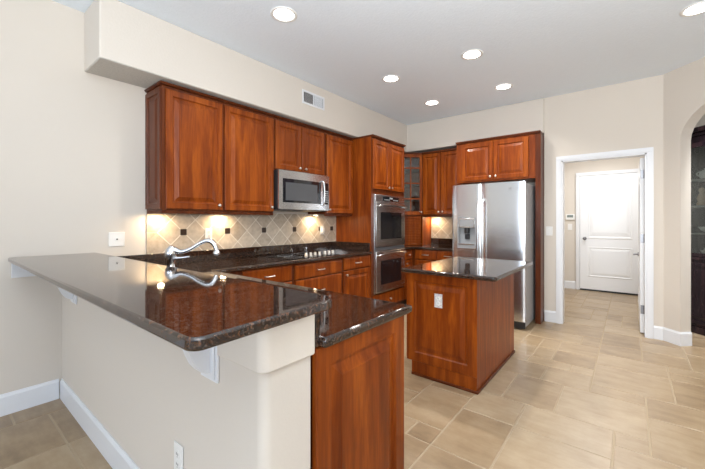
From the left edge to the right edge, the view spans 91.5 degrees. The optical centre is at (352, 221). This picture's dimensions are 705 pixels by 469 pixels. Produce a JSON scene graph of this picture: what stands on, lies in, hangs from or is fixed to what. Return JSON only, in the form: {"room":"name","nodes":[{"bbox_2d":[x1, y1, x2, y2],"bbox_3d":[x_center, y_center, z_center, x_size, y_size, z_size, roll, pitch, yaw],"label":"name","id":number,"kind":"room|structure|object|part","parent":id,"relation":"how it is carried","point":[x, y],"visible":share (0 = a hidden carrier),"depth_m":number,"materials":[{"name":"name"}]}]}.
{"room":"kitchen","nodes":[
{"label":"kitchen","id":0,"kind":"room"},
{"bbox_2d":[0,0,335,397],"bbox_3d":[-2.397,-0.152,2.371,0.132,2.935,10.480,0,0,39],"label":"wall","id":1,"kind":"structure","parent":0,"point":[72,139],"depth_m":2.56,"materials":[{"name":"paint"}]},
{"bbox_2d":[11,263,35,277],"bbox_3d":[-2.253,0.336,2.443,0.023,0.109,0.248,0,0,39],"label":"trim","id":2,"kind":"structure","parent":1,"relation":"attached to","point":[16,272],"depth_m":2.37,"materials":[{"name":"white paint"}]},
{"bbox_2d":[0,379,58,416],"bbox_3d":[-3.864,1.242,0.454,0.014,0.145,5.374,0,0,39],"label":"baseboard","id":3,"kind":"structure","parent":1,"relation":"attached to","point":[28,397],"depth_m":2.41,"materials":[{"name":"white paint"}]},
{"bbox_2d":[109,232,124,246],"bbox_3d":[-1.946,0.150,2.836,0.009,0.115,0.115,0,0,39],"label":"phone jack","id":4,"kind":"object","parent":1,"relation":"attached to","point":[115,238],"visible":1,"depth_m":2.83,"materials":[{"name":"white plastic"}]},
{"bbox_2d":[144,80,223,213],"bbox_3d":[-1.504,-0.604,3.102,0.361,1.082,0.561,0,0,39],"label":"upper cabinet","id":5,"kind":"object","parent":1,"relation":"attached to","point":[184,126],"visible":1,"depth_m":2.96,"materials":[{"name":"brown wood"}]},
{"bbox_3d":[-1.692,-0.604,2.910,0.297,1.003,0.014,0,0,39],"label":"panel","id":6,"kind":"part","parent":5,"relation":"part of","materials":[{"name":"brown wood"}]},
{"bbox_3d":[-1.514,-1.135,3.110,0.335,0.020,0.561,0,0,39],"label":"crown","id":7,"kind":"part","parent":5,"relation":"part of","materials":[{"name":"brown wood"}]},
{"bbox_3d":[-1.518,-0.076,3.126,0.309,0.026,0.540,0,0,39],"label":"light rail","id":8,"kind":"part","parent":5,"relation":"part of","materials":[{"name":"brown wood"}]},
{"bbox_3d":[-1.383,-0.600,3.030,0.020,0.994,0.506,0,0,39],"label":"door","id":9,"kind":"part","parent":5,"relation":"part of","materials":[{"name":"brown wood"}]},
{"bbox_2d":[205,228,211,238],"bbox_3d":[-1.443,0.130,3.445,0.009,0.118,0.074,0,0,39],"label":"wall outlet","id":10,"kind":"object","parent":1,"relation":"attached to","point":[208,231],"visible":0.91,"depth_m":3.44,"materials":[{"name":"white plastic"}]},
{"bbox_2d":[222,99,273,214],"bbox_3d":[-1.141,-0.604,3.552,0.361,1.082,0.592,0,0,39],"label":"upper cabinet","id":11,"kind":"object","parent":1,"relation":"attached to","point":[248,132],"visible":0.84,"depth_m":3.44,"materials":[{"name":"brown wood"}]},
{"bbox_3d":[-1.049,-0.076,3.478,0.020,0.026,0.592,0,0,39],"label":"light rail","id":12,"kind":"part","parent":11,"relation":"part of","materials":[{"name":"brown wood"}]},
{"bbox_3d":[-1.151,-1.135,3.560,0.335,0.020,0.592,0,0,39],"label":"crown","id":13,"kind":"part","parent":11,"relation":"part of","materials":[{"name":"brown wood"}]},
{"bbox_2d":[273,115,325,175],"bbox_3d":[-0.702,-0.851,4.096,0.361,0.588,0.802,0,0,39],"label":"upper cabinet","id":14,"kind":"object","parent":1,"relation":"attached to","point":[298,146],"visible":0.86,"depth_m":3.96,"materials":[{"name":"brown wood"}]},
{"bbox_3d":[-0.716,-0.834,3.857,0.020,0.527,0.372,0,0,39],"label":"door","id":15,"kind":"part","parent":14,"relation":"part of","materials":[{"name":"brown wood"}]},
{"bbox_3d":[-0.712,-1.135,4.104,0.335,0.020,0.802,0,0,39],"label":"crown","id":16,"kind":"part","parent":14,"relation":"part of","materials":[{"name":"brown wood"}]},
{"bbox_2d":[274,169,328,211],"bbox_3d":[-0.661,-0.336,4.056,0.447,0.434,0.785,0,0,39],"label":"microwave","id":17,"kind":"object","parent":14,"relation":"attached to","point":[294,191],"visible":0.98,"depth_m":3.87,"materials":[{"name":"silver metal"}]},
{"bbox_3d":[-0.348,-0.334,4.132,0.055,0.309,0.022,0,0,39],"label":"handle","id":18,"kind":"part","parent":17,"relation":"part of","materials":[{"name":"silver metal"}]},
{"bbox_3d":[-0.474,-0.834,4.157,0.020,0.527,0.372,0,0,39],"label":"door","id":19,"kind":"part","parent":14,"relation":"part of","materials":[{"name":"brown wood"}]},
{"bbox_2d":[302,89,324,110],"bbox_3d":[-0.460,-1.432,4.065,0.008,0.158,0.365,0,0,39],"label":"air vent","id":20,"kind":"object","parent":1,"relation":"attached to","point":[309,98],"visible":1,"depth_m":4.06,"materials":[{"name":"white metal"}]},
{"bbox_2d":[84,0,543,152],"bbox_3d":[0.330,-1.389,3.733,2.426,0.461,4.695,0,0,39],"label":"soffit","id":21,"kind":"structure","parent":1,"relation":"attached to","point":[125,43],"depth_m":3.28,"materials":[{"name":"paint"}]},
{"bbox_2d":[320,226,324,233],"bbox_3d":[-0.408,0.123,4.704,0.031,0.118,0.074,0,0,39],"label":"wall outlet","id":22,"kind":"object","parent":1,"relation":"attached to","point":[322,229],"visible":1,"depth_m":4.69,"materials":[{"name":"white plastic"}]},
{"bbox_2d":[308,130,353,216],"bbox_3d":[-0.277,-0.604,4.624,0.361,1.082,0.550,0,0,39],"label":"upper cabinet","id":23,"kind":"object","parent":1,"relation":"attached to","point":[338,147],"visible":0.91,"depth_m":4.52,"materials":[{"name":"brown wood"}]},
{"bbox_3d":[-0.184,-0.076,4.549,0.020,0.026,0.550,0,0,39],"label":"light rail","id":24,"kind":"part","parent":23,"relation":"part of","materials":[{"name":"brown wood"}]},
{"bbox_3d":[-0.165,-0.600,4.539,0.020,0.994,0.514,0,0,39],"label":"door","id":25,"kind":"part","parent":23,"relation":"part of","materials":[{"name":"brown wood"}]},
{"bbox_3d":[-0.287,-1.135,4.632,0.335,0.020,0.550,0,0,39],"label":"crown","id":26,"kind":"part","parent":23,"relation":"part of","materials":[{"name":"brown wood"}]},
{"bbox_2d":[62,295,309,468],"bbox_3d":[-1.157,0.798,1.873,2.445,1.034,0.198,0,0,39],"label":"wall","id":27,"kind":"structure","parent":0,"point":[142,387],"depth_m":1.40,"materials":[{"name":"paint"}]},
{"bbox_2d":[57,286,76,303],"bbox_3d":[-1.926,0.419,2.285,0.113,0.276,0.124,0,0,39],"label":"corbel","id":28,"kind":"object","parent":27,"relation":"attached to","point":[73,298],"visible":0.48,"depth_m":2.29,"materials":[{"name":"white paint"}]},
{"bbox_3d":[-1.892,0.426,2.327,0.113,0.262,0.016,0,0,39],"label":"plate","id":29,"kind":"part","parent":28,"relation":"part of","materials":[{"name":"white paint"}]},
{"bbox_2d":[60,379,139,468],"bbox_3d":[-1.149,1.242,1.859,2.444,0.145,0.214,0,0,39],"label":"baseboard","id":30,"kind":"structure","parent":27,"relation":"attached to","point":[114,454],"depth_m":2.00,"materials":[{"name":"white paint"}]},
{"bbox_2d":[8,253,331,351],"bbox_3d":[-1.187,0.265,1.721,2.586,0.031,0.496,0,0,39],"label":"bar","id":31,"kind":"object","parent":27,"relation":"on","point":[189,310],"visible":1,"depth_m":1.12,"materials":[{"name":"black stone"}]},
{"bbox_2d":[174,440,182,468],"bbox_3d":[-0.693,0.945,1.363,0.074,0.118,0.009,0,0,39],"label":"wall outlet","id":32,"kind":"object","parent":27,"relation":"attached to","point":[178,449],"visible":1,"depth_m":1.36,"materials":[{"name":"white plastic"}]},
{"bbox_2d":[175,450,179,458],"bbox_3d":[-0.694,0.925,1.361,0.033,0.033,0.003,0,0,39],"label":"socket","id":33,"kind":"object","parent":32,"relation":"attached to","point":[177,452],"depth_m":1.36,"materials":[{"name":"white plastic"}]},
{"bbox_2d":[175,460,179,468],"bbox_3d":[-0.694,0.965,1.361,0.033,0.033,0.003,0,0,39],"label":"socket","id":34,"kind":"object","parent":32,"relation":"attached to","point":[177,462],"depth_m":1.36,"materials":[{"name":"white plastic"}]},
{"bbox_2d":[182,346,218,383],"bbox_3d":[-0.541,0.419,1.167,0.113,0.276,0.124,0,0,39],"label":"corbel","id":35,"kind":"object","parent":27,"relation":"attached to","point":[206,362],"visible":0.42,"depth_m":1.18,"materials":[{"name":"white paint"}]},
{"bbox_3d":[-0.506,0.426,1.209,0.113,0.262,0.016,0,0,39],"label":"plate","id":36,"kind":"part","parent":35,"relation":"part of","materials":[{"name":"white paint"}]},
{"bbox_2d":[217,314,314,373],"bbox_3d":[-0.291,0.367,1.162,0.252,0.172,0.218,0,0,39],"label":"trim","id":37,"kind":"structure","parent":27,"relation":"attached to","point":[273,349],"depth_m":1.06,"materials":[{"name":"paint"}]},
{"bbox_2d":[0,288,704,468],"bbox_3d":[1.218,1.317,1.367,7.020,0.004,13.458,0,0,39],"label":"floor","id":38,"kind":"structure","parent":0,"point":[589,390],"depth_m":2.36,"materials":[{"name":"beige tile"}]},
{"bbox_2d":[229,271,240,275],"bbox_3d":[-1.511,0.878,2.896,0.607,0.874,0.905,0,0,39],"label":"base cabinet","id":39,"kind":"object","parent":38,"relation":"on","point":[237,272],"visible":0.02,"depth_m":3.02,"materials":[{"name":"brown wood"}]},
{"bbox_2d":[116,241,411,347],"bbox_3d":[-0.174,0.360,3.052,2.492,0.157,2.868,0,0,39],"label":"countertop","id":40,"kind":"structure","parent":39,"relation":"on","point":[349,316],"depth_m":2.84,"materials":[{"name":"black stone"}]},
{"bbox_2d":[165,238,219,267],"bbox_3d":[-0.958,0.252,2.063,0.322,0.296,0.068,0,0,-6],"label":"tap","id":41,"kind":"object","parent":40,"relation":"on","point":[171,252],"visible":0.82,"depth_m":2.04,"materials":[{"name":"silver metal"}]},
{"bbox_3d":[-1.022,0.220,2.058,0.087,0.023,0.020,0,0,-7],"label":"handle","id":42,"kind":"part","parent":41,"relation":"part of","materials":[{"name":"silver metal"}]},
{"bbox_3d":[-0.940,0.151,2.054,0.271,0.093,0.040,0,0,-1],"label":"spout","id":43,"kind":"part","parent":41,"relation":"part of","materials":[{"name":"silver metal"}]},
{"bbox_2d":[264,250,337,259],"bbox_3d":[-0.573,0.377,3.996,0.480,0.046,0.750,0,0,39],"label":"cooktop","id":44,"kind":"object","parent":40,"relation":"in","point":[302,255],"visible":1,"depth_m":3.93,"materials":[{"name":"black glass"}]},
{"bbox_2d":[241,264,292,284],"bbox_3d":[-1.016,0.878,3.464,0.664,0.874,0.600,0,0,39],"label":"base cabinet","id":45,"kind":"object","parent":38,"relation":"on","point":[283,274],"visible":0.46,"depth_m":3.32,"materials":[{"name":"brown wood"}]},
{"bbox_2d":[293,258,341,292],"bbox_3d":[-0.584,0.878,3.999,0.664,0.874,0.772,0,0,39],"label":"base cabinet","id":46,"kind":"object","parent":38,"relation":"on","point":[324,274],"visible":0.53,"depth_m":3.81,"materials":[{"name":"brown wood"}]},
{"bbox_3d":[-0.361,0.759,3.821,0.020,0.281,0.730,0,0,39],"label":"drawer","id":47,"kind":"part","parent":46,"relation":"part of","materials":[{"name":"brown wood"}]},
{"bbox_3d":[-0.361,0.533,3.821,0.020,0.148,0.730,0,0,39],"label":"drawer","id":48,"kind":"part","parent":46,"relation":"part of","materials":[{"name":"brown wood"}]},
{"bbox_2d":[342,254,369,297],"bbox_3d":[-0.163,0.878,4.522,0.664,0.874,0.566,0,0,39],"label":"base cabinet","id":49,"kind":"object","parent":38,"relation":"on","point":[355,269],"visible":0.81,"depth_m":4.32,"materials":[{"name":"brown wood"}]},
{"bbox_3d":[0.063,0.522,4.346,0.020,0.146,0.536,0,0,39],"label":"drawer","id":50,"kind":"part","parent":49,"relation":"part of","materials":[{"name":"brown wood"}]},
{"bbox_3d":[0.063,0.904,4.346,0.020,0.591,0.536,0,0,39],"label":"door","id":51,"kind":"part","parent":49,"relation":"part of","materials":[{"name":"brown wood"}]},
{"bbox_2d":[310,316,403,468],"bbox_3d":[-0.089,0.878,1.565,0.432,0.874,0.640,0,0,39],"label":"base cabinet","id":52,"kind":"object","parent":38,"relation":"on","point":[357,382],"visible":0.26,"depth_m":1.37,"materials":[{"name":"brown wood"}]},
{"bbox_2d":[336,134,405,302],"bbox_3d":[0.292,0.082,5.072,0.680,2.466,0.855,0,0,39],"label":"tall cabinet","id":53,"kind":"object","parent":38,"relation":"on","point":[378,162],"visible":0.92,"depth_m":4.70,"materials":[{"name":"brown wood"}]},
{"bbox_3d":[0.003,0.043,4.757,0.627,2.333,0.002,0,0,39],"label":"panel","id":54,"kind":"part","parent":53,"relation":"part of","materials":[{"name":"brown wood"}]},
{"bbox_3d":[0.284,-1.138,5.078,0.660,0.026,0.855,0,0,39],"label":"crown","id":55,"kind":"part","parent":53,"relation":"part of","materials":[{"name":"brown wood"}]},
{"bbox_3d":[0.398,-0.765,4.728,0.020,0.664,0.394,0,0,39],"label":"door","id":56,"kind":"part","parent":53,"relation":"part of","materials":[{"name":"brown wood"}]},
{"bbox_3d":[0.525,1.095,4.885,0.020,0.190,0.790,0,0,39],"label":"drawer","id":57,"kind":"part","parent":53,"relation":"part of","materials":[{"name":"brown wood"}]},
{"bbox_2d":[374,194,406,293],"bbox_3d":[0.332,0.311,5.047,0.714,1.345,0.760,0,0,39],"label":"double wall oven","id":58,"kind":"object","parent":53,"relation":"in","point":[389,211],"visible":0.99,"depth_m":4.81,"materials":[{"name":"grey metal"}]},
{"bbox_3d":[0.538,0.380,4.880,0.020,0.046,0.756,0,0,39],"label":"vent trim","id":59,"kind":"part","parent":58,"relation":"part of","materials":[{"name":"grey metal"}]},
{"bbox_3d":[0.538,-0.308,4.880,0.020,0.097,0.756,0,0,39],"label":"control panel","id":60,"kind":"part","parent":58,"relation":"part of","materials":[{"name":"silver metal"}]},
{"bbox_3d":[0.542,0.690,4.877,0.030,0.560,0.756,0,0,39],"label":"oven door","id":61,"kind":"part","parent":58,"relation":"part of","materials":[{"name":"silver metal"}]},
{"bbox_3d":[0.542,0.049,4.877,0.030,0.603,0.756,0,0,39],"label":"oven door","id":62,"kind":"part","parent":58,"relation":"part of","materials":[{"name":"silver metal"}]},
{"bbox_3d":[0.581,0.453,4.846,0.073,0.049,0.738,0,0,39],"label":"handle","id":63,"kind":"part","parent":58,"relation":"part of","materials":[{"name":"silver metal"}]},
{"bbox_3d":[0.581,-0.210,4.846,0.073,0.049,0.738,0,0,39],"label":"handle","id":64,"kind":"part","parent":58,"relation":"part of","materials":[{"name":"silver metal"}]},
{"bbox_3d":[0.651,-0.765,5.042,0.020,0.664,0.402,0,0,39],"label":"door","id":65,"kind":"part","parent":53,"relation":"part of","materials":[{"name":"brown wood"}]},
{"bbox_2d":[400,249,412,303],"bbox_3d":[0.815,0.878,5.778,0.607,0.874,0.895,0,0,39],"label":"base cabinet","id":66,"kind":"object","parent":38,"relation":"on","point":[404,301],"visible":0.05,"depth_m":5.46,"materials":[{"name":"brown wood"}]},
{"bbox_2d":[404,249,411,299],"bbox_3d":[0.875,0.828,5.325,0.054,0.774,0.262,0,0,39],"label":"base cabinet","id":67,"kind":"object","parent":38,"relation":"on","point":[408,256],"visible":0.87,"depth_m":5.29,"materials":[{"name":"brown wood"}]},
{"bbox_3d":[0.867,0.522,5.337,0.020,0.146,0.230,0,0,39],"label":"door","id":68,"kind":"part","parent":67,"relation":"part of","materials":[{"name":"brown wood"}]},
{"bbox_2d":[413,249,452,265],"bbox_3d":[1.433,0.878,5.429,0.788,0.874,0.661,0,0,39],"label":"base cabinet","id":69,"kind":"object","parent":38,"relation":"on","point":[420,256],"visible":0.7,"depth_m":5.27,"materials":[{"name":"brown wood"}]},
{"bbox_3d":[1.131,0.904,5.308,0.360,0.591,0.020,0,0,39],"label":"door","id":70,"kind":"part","parent":69,"relation":"part of","materials":[{"name":"brown wood"}]},
{"bbox_3d":[1.131,0.522,5.308,0.360,0.146,0.020,0,0,39],"label":"drawer","id":71,"kind":"part","parent":69,"relation":"part of","materials":[{"name":"brown wood"}]},
{"bbox_2d":[404,238,452,250],"bbox_3d":[1.124,0.365,5.530,1.400,0.148,0.896,0,0,39],"label":"countertop","id":72,"kind":"structure","parent":69,"relation":"on","point":[444,244],"depth_m":5.63,"materials":[{"name":"black stone"}]},
{"bbox_2d":[404,215,430,244],"bbox_3d":[0.932,0.152,5.877,0.610,0.492,0.595,0,0,39],"label":"appliance garage","id":73,"kind":"object","parent":72,"relation":"on","point":[417,227],"visible":0.6,"depth_m":5.66,"materials":[{"name":"brown wood"}]},
{"bbox_3d":[0.952,0.152,5.651,0.357,0.490,0.012,0,0,-5],"label":"tambour door","id":74,"kind":"part","parent":73,"relation":"part of","materials":[{"name":"brown wood"}]},
{"bbox_3d":[1.414,0.522,5.079,0.358,0.146,0.020,0,0,39],"label":"drawer","id":75,"kind":"part","parent":69,"relation":"part of","materials":[{"name":"brown wood"}]},
{"bbox_2d":[407,272,514,394],"bbox_3d":[1.027,0.876,3.227,0.675,0.878,1.087,0,0,39],"label":"kitchen island","id":76,"kind":"object","parent":38,"relation":"on","point":[462,344],"visible":0.73,"depth_m":2.81,"materials":[{"name":"brown wood"}]},
{"bbox_2d":[434,293,441,307],"bbox_3d":[0.703,0.653,2.809,0.074,0.118,0.009,0,0,39],"label":"wall outlet","id":77,"kind":"object","parent":76,"relation":"attached to","point":[437,297],"visible":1,"depth_m":2.81,"materials":[{"name":"white plastic"}]},
{"bbox_3d":[0.717,0.817,2.809,0.608,0.760,0.022,0,0,39],"label":"panel","id":78,"kind":"part","parent":76,"relation":"part of","materials":[{"name":"brown wood"}]},
{"bbox_3d":[1.068,1.304,3.194,0.570,0.022,1.087,0,0,39],"label":"shoe moulding","id":79,"kind":"part","parent":76,"relation":"part of","materials":[{"name":"brown wood"}]},
{"bbox_2d":[401,256,532,281],"bbox_3d":[1.107,0.418,3.173,0.787,0.034,1.249,0,0,39],"label":"island countertop","id":80,"kind":"structure","parent":76,"relation":"on","point":[484,269],"depth_m":2.91,"materials":[{"name":"black stone"}]},
{"bbox_2d":[453,181,534,328],"bbox_3d":[1.960,0.417,4.685,0.899,1.795,0.967,0,0,39],"label":"refrigerator","id":81,"kind":"object","parent":38,"relation":"on","point":[491,220],"visible":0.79,"depth_m":4.29,"materials":[{"name":"silver metal"}]},
{"bbox_3d":[1.497,0.025,4.514,0.177,0.085,0.001,0,0,39],"label":"button panel","id":82,"kind":"part","parent":81,"relation":"part of","materials":[{"name":"grey plastic"}]},
{"bbox_3d":[1.509,0.024,4.529,0.213,0.128,0.036,0,0,39],"label":"dispenser panel","id":83,"kind":"part","parent":81,"relation":"part of","materials":[{"name":"silver metal"}]},
{"bbox_3d":[1.520,0.365,4.551,0.383,1.690,0.068,0,0,39],"label":"freezer door","id":84,"kind":"part","parent":81,"relation":"part of","materials":[{"name":"silver metal"}]},
{"bbox_3d":[1.613,0.265,4.394,0.023,1.118,0.080,0,0,39],"label":"handle","id":85,"kind":"part","parent":81,"relation":"part of","materials":[{"name":"silver metal"}]},
{"bbox_3d":[1.658,0.265,4.358,0.023,1.118,0.080,0,0,39],"label":"handle","id":86,"kind":"part","parent":81,"relation":"part of","materials":[{"name":"silver metal"}]},
{"bbox_3d":[1.872,0.365,4.266,0.510,1.690,0.068,0,0,39],"label":"door","id":87,"kind":"part","parent":81,"relation":"part of","materials":[{"name":"silver metal"}]},
{"bbox_2d":[456,130,543,323],"bbox_3d":[2.120,0.081,4.910,1.110,2.468,0.610,0,0,39],"label":"tall cabinet","id":88,"kind":"object","parent":38,"relation":"on","point":[519,156],"visible":0.92,"depth_m":4.55,"materials":[{"name":"brown wood"}]},
{"bbox_3d":[1.763,-0.837,4.860,0.435,0.520,0.020,0,0,39],"label":"door","id":89,"kind":"part","parent":88,"relation":"part of","materials":[{"name":"brown wood"}]},
{"bbox_3d":[2.000,-1.139,4.761,1.110,0.028,0.178,0,0,39],"label":"crown","id":90,"kind":"part","parent":88,"relation":"part of","materials":[{"name":"brown wood"}]},
{"bbox_3d":[2.109,-0.837,4.580,0.435,0.520,0.020,0,0,39],"label":"door","id":91,"kind":"part","parent":88,"relation":"part of","materials":[{"name":"brown wood"}]},
{"bbox_3d":[2.545,0.095,4.601,0.062,2.440,0.558,0,0,39],"label":"panel","id":92,"kind":"part","parent":88,"relation":"part of","materials":[{"name":"brown wood"}]},
{"bbox_2d":[691,125,704,335],"bbox_3d":[4.263,0.105,3.608,0.472,2.420,1.350,0,0,-6],"label":"china hutch","id":93,"kind":"object","parent":38,"relation":"on","point":[698,134],"visible":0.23,"depth_m":4.07,"materials":[{"name":"brown wood"}]},
{"bbox_2d":[691,178,704,181],"bbox_3d":[4.316,-0.492,3.614,0.324,0.016,1.188,0,0,-6],"label":"shelf","id":94,"kind":"object","parent":93,"relation":"attached to","point":[692,179],"depth_m":4.14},
{"bbox_3d":[4.085,-0.255,4.008,0.020,1.350,0.413,0,0,-6],"label":"glazed door","id":95,"kind":"part","parent":93,"relation":"part of","materials":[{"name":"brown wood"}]},
{"bbox_3d":[4.289,-1.055,3.611,0.420,0.100,1.350,0,0,-6],"label":"cornice","id":96,"kind":"part","parent":93,"relation":"part of","materials":[{"name":"brown wood"}]},
{"bbox_3d":[4.026,0.845,3.989,0.020,0.720,0.395,0,0,-6],"label":"door","id":97,"kind":"part","parent":93,"relation":"part of","materials":[{"name":"brown wood"}]},
{"bbox_2d":[696,188,704,205],"bbox_3d":[4.177,-0.294,4.091,0.098,0.215,0.121,0,0,-6],"label":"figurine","id":98,"kind":"object","parent":93,"relation":"on","point":[701,196],"visible":0.97,"depth_m":4.08,"materials":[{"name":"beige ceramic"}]},
{"bbox_2d":[696,168,704,178],"bbox_3d":[4.182,-0.567,4.060,0.120,0.130,0.181,0,0,-37],"label":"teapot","id":99,"kind":"object","parent":93,"relation":"on","point":[701,175],"visible":0.98,"depth_m":4.06,"materials":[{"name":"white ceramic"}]},
{"bbox_2d":[52,0,704,124],"bbox_3d":[1.106,-1.670,1.228,7.020,0.100,13.100,0,0,39],"label":"ceiling","id":100,"kind":"structure","parent":0,"point":[345,49],"depth_m":3.08,"materials":[{"name":"white paint"}]},
{"bbox_2d":[270,6,296,22],"bbox_3d":[-0.537,-1.615,2.690,0.208,0.007,0.208,0,0,39],"label":"recessed light","id":101,"kind":"object","parent":100,"relation":"in","point":[280,13],"visible":1,"depth_m":2.68,"materials":[{"name":"white plastic"}]},
{"bbox_2d":[382,75,399,82],"bbox_3d":[0.438,-1.615,3.901,0.208,0.007,0.208,0,0,39],"label":"recessed light","id":102,"kind":"object","parent":100,"relation":"in","point":[388,78],"visible":1,"depth_m":3.89,"materials":[{"name":"white plastic"}]},
{"bbox_2d":[424,100,439,105],"bbox_3d":[1.087,-1.615,4.695,0.208,0.007,0.208,0,0,39],"label":"recessed light","id":103,"kind":"object","parent":100,"relation":"in","point":[430,102],"visible":1,"depth_m":4.68,"materials":[{"name":"white plastic"}]},
{"bbox_2d":[461,49,482,59],"bbox_3d":[1.162,-1.615,3.337,0.208,0.007,0.208,0,0,39],"label":"recessed light","id":104,"kind":"object","parent":100,"relation":"in","point":[472,54],"visible":1,"depth_m":3.33,"materials":[{"name":"white plastic"}]},
{"bbox_2d":[494,83,512,89],"bbox_3d":[1.819,-1.615,4.134,0.208,0.007,0.208,0,0,39],"label":"recessed light","id":105,"kind":"object","parent":100,"relation":"in","point":[504,86],"visible":1,"depth_m":4.12,"materials":[{"name":"white plastic"}]},
{"bbox_2d":[679,1,704,16],"bbox_3d":[2.631,-1.615,2.613,0.208,0.007,0.208,0,0,39],"label":"recessed light","id":106,"kind":"object","parent":100,"relation":"in","point":[697,8],"visible":1,"depth_m":2.63,"materials":[{"name":"white plastic"}]},
{"bbox_2d":[544,75,662,326],"bbox_3d":[3.023,-0.152,4.204,1.174,2.935,0.120,0,0,39],"label":"wall","id":107,"kind":"structure","parent":0,"point":[625,115],"depth_m":4.11,"materials":[{"name":"paint"}]},
{"bbox_2d":[546,226,552,235],"bbox_3d":[2.571,0.130,4.485,0.074,0.118,0.009,0,0,39],"label":"wall switch","id":108,"kind":"object","parent":107,"relation":"attached to","point":[549,230],"visible":1,"depth_m":4.48,"materials":[{"name":"white plastic"}]},
{"bbox_2d":[545,310,555,322],"bbox_3d":[2.580,1.242,4.475,0.132,0.145,0.014,0,0,39],"label":"baseboard","id":109,"kind":"structure","parent":107,"relation":"attached to","point":[550,316],"depth_m":4.47,"materials":[{"name":"white paint"}]},
{"bbox_2d":[556,147,653,338],"bbox_3d":[3.037,0.243,4.183,0.946,2.143,0.154,0,0,39],"label":"trim","id":110,"kind":"structure","parent":107,"relation":"attached to","point":[648,153],"depth_m":3.97,"materials":[{"name":"white paint"}]},
{"bbox_2d":[633,158,643,332],"bbox_3d":[3.611,0.283,4.332,0.100,2.040,0.812,0,0,39],"label":"door","id":111,"kind":"structure","parent":107,"relation":"in","point":[640,253],"depth_m":4.01,"materials":[{"name":"white paint"}]},
{"bbox_2d":[564,156,643,280],"bbox_3d":[4.539,-0.152,6.566,1.820,2.935,0.120,0,0,39],"label":"wall","id":112,"kind":"structure","parent":0,"point":[570,169],"depth_m":6.68,"materials":[{"name":"paint"}]},
{"bbox_2d":[564,280,575,288],"bbox_3d":[4.065,1.242,6.862,0.690,0.145,0.014,0,0,39],"label":"baseboard","id":113,"kind":"structure","parent":112,"relation":"attached to","point":[567,284],"depth_m":6.70,"materials":[{"name":"white paint"}]},
{"bbox_2d":[566,214,574,219],"bbox_3d":[4.250,-0.080,6.701,0.150,0.110,0.031,0,0,39],"label":"thermostat","id":114,"kind":"object","parent":112,"relation":"attached to","point":[568,216],"visible":1,"depth_m":6.68,"materials":[{"name":"white plastic"}]},
{"bbox_2d":[576,168,638,289],"bbox_3d":[4.723,0.195,6.308,1.040,2.240,0.050,0,0,39],"label":"trim","id":115,"kind":"structure","parent":112,"relation":"attached to","point":[578,175],"depth_m":6.59,"materials":[{"name":"white paint"}]},
{"bbox_2d":[580,172,638,295],"bbox_3d":[4.699,0.229,6.278,0.900,2.167,0.114,0,0,39],"label":"door","id":116,"kind":"structure","parent":112,"relation":"in","point":[608,203],"depth_m":6.29,"materials":[{"name":"white paint"}]},
{"bbox_2d":[663,57,704,331],"bbox_3d":[3.604,-0.152,2.811,0.125,2.935,1.990,0,0,-6],"label":"wall","id":117,"kind":"structure","parent":0,"point":[684,86],"depth_m":3.65,"materials":[{"name":"paint"}]},
{"bbox_2d":[654,326,691,345],"bbox_3d":[3.439,1.242,3.697,0.120,0.145,0.306,0,0,-41],"label":"baseboard","id":118,"kind":"structure","parent":117,"relation":"attached to","point":[660,333],"depth_m":3.67,"materials":[{"name":"white paint"}]},
{"bbox_2d":[694,114,704,127],"bbox_3d":[5.898,-0.152,4.184,3.075,2.935,0.120,0,0,39],"label":"wall","id":119,"kind":"structure","parent":0,"point":[701,122],"depth_m":4.87,"materials":[{"name":"paint"}]},
{"bbox_3d":[1.842,-0.153,5.607,2.425,2.935,0.120,0,0,39],"label":"wall","id":120,"kind":"structure","parent":0,"visible":0},
{"bbox_2d":[431,217,452,238],"bbox_3d":[1.661,0.111,5.669,0.774,0.360,0.010,0,0,39],"label":"wall","id":121,"kind":"structure","parent":120,"relation":"attached to","point":[441,227],"depth_m":5.78,"materials":[{"name":"tile"}]},
{"bbox_2d":[404,152,422,215],"bbox_3d":[0.925,-0.612,5.870,0.663,1.030,0.617,0,0,39],"label":"upper cabinet","id":122,"kind":"object","parent":121,"relation":"attached to","point":[413,162],"visible":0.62,"depth_m":5.92,"materials":[{"name":"brown wood"}]},
{"bbox_2d":[404,169,418,201],"bbox_3d":[0.923,-0.608,5.878,0.550,0.526,0.523,0,0,39],"label":"shelf","id":123,"kind":"object","parent":122,"relation":"attached to","point":[414,172],"depth_m":6.09,"materials":[{"name":"brown wood"}]},
{"bbox_2d":[422,148,460,216],"bbox_3d":[1.503,-0.599,5.558,0.668,1.056,0.378,0,0,39],"label":"upper cabinet","id":124,"kind":"object","parent":121,"relation":"attached to","point":[439,166],"visible":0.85,"depth_m":5.45,"materials":[{"name":"brown wood"}]},
{"bbox_3d":[1.280,-0.598,5.548,0.313,0.986,0.020,0,0,39],"label":"door","id":125,"kind":"part","parent":124,"relation":"part of","materials":[{"name":"brown wood"}]},
{"bbox_3d":[1.423,-0.084,5.459,0.668,0.026,0.020,0,0,39],"label":"light rail","id":126,"kind":"part","parent":124,"relation":"part of","materials":[{"name":"brown wood"}]},
{"bbox_3d":[1.502,-1.112,5.556,0.668,0.030,0.330,0,0,39],"label":"crown","id":127,"kind":"part","parent":124,"relation":"part of","materials":[{"name":"brown wood"}]},
{"bbox_3d":[1.537,-0.598,5.340,0.331,0.986,0.020,0,0,39],"label":"door","id":128,"kind":"part","parent":124,"relation":"part of","materials":[{"name":"brown wood"}]}
]}

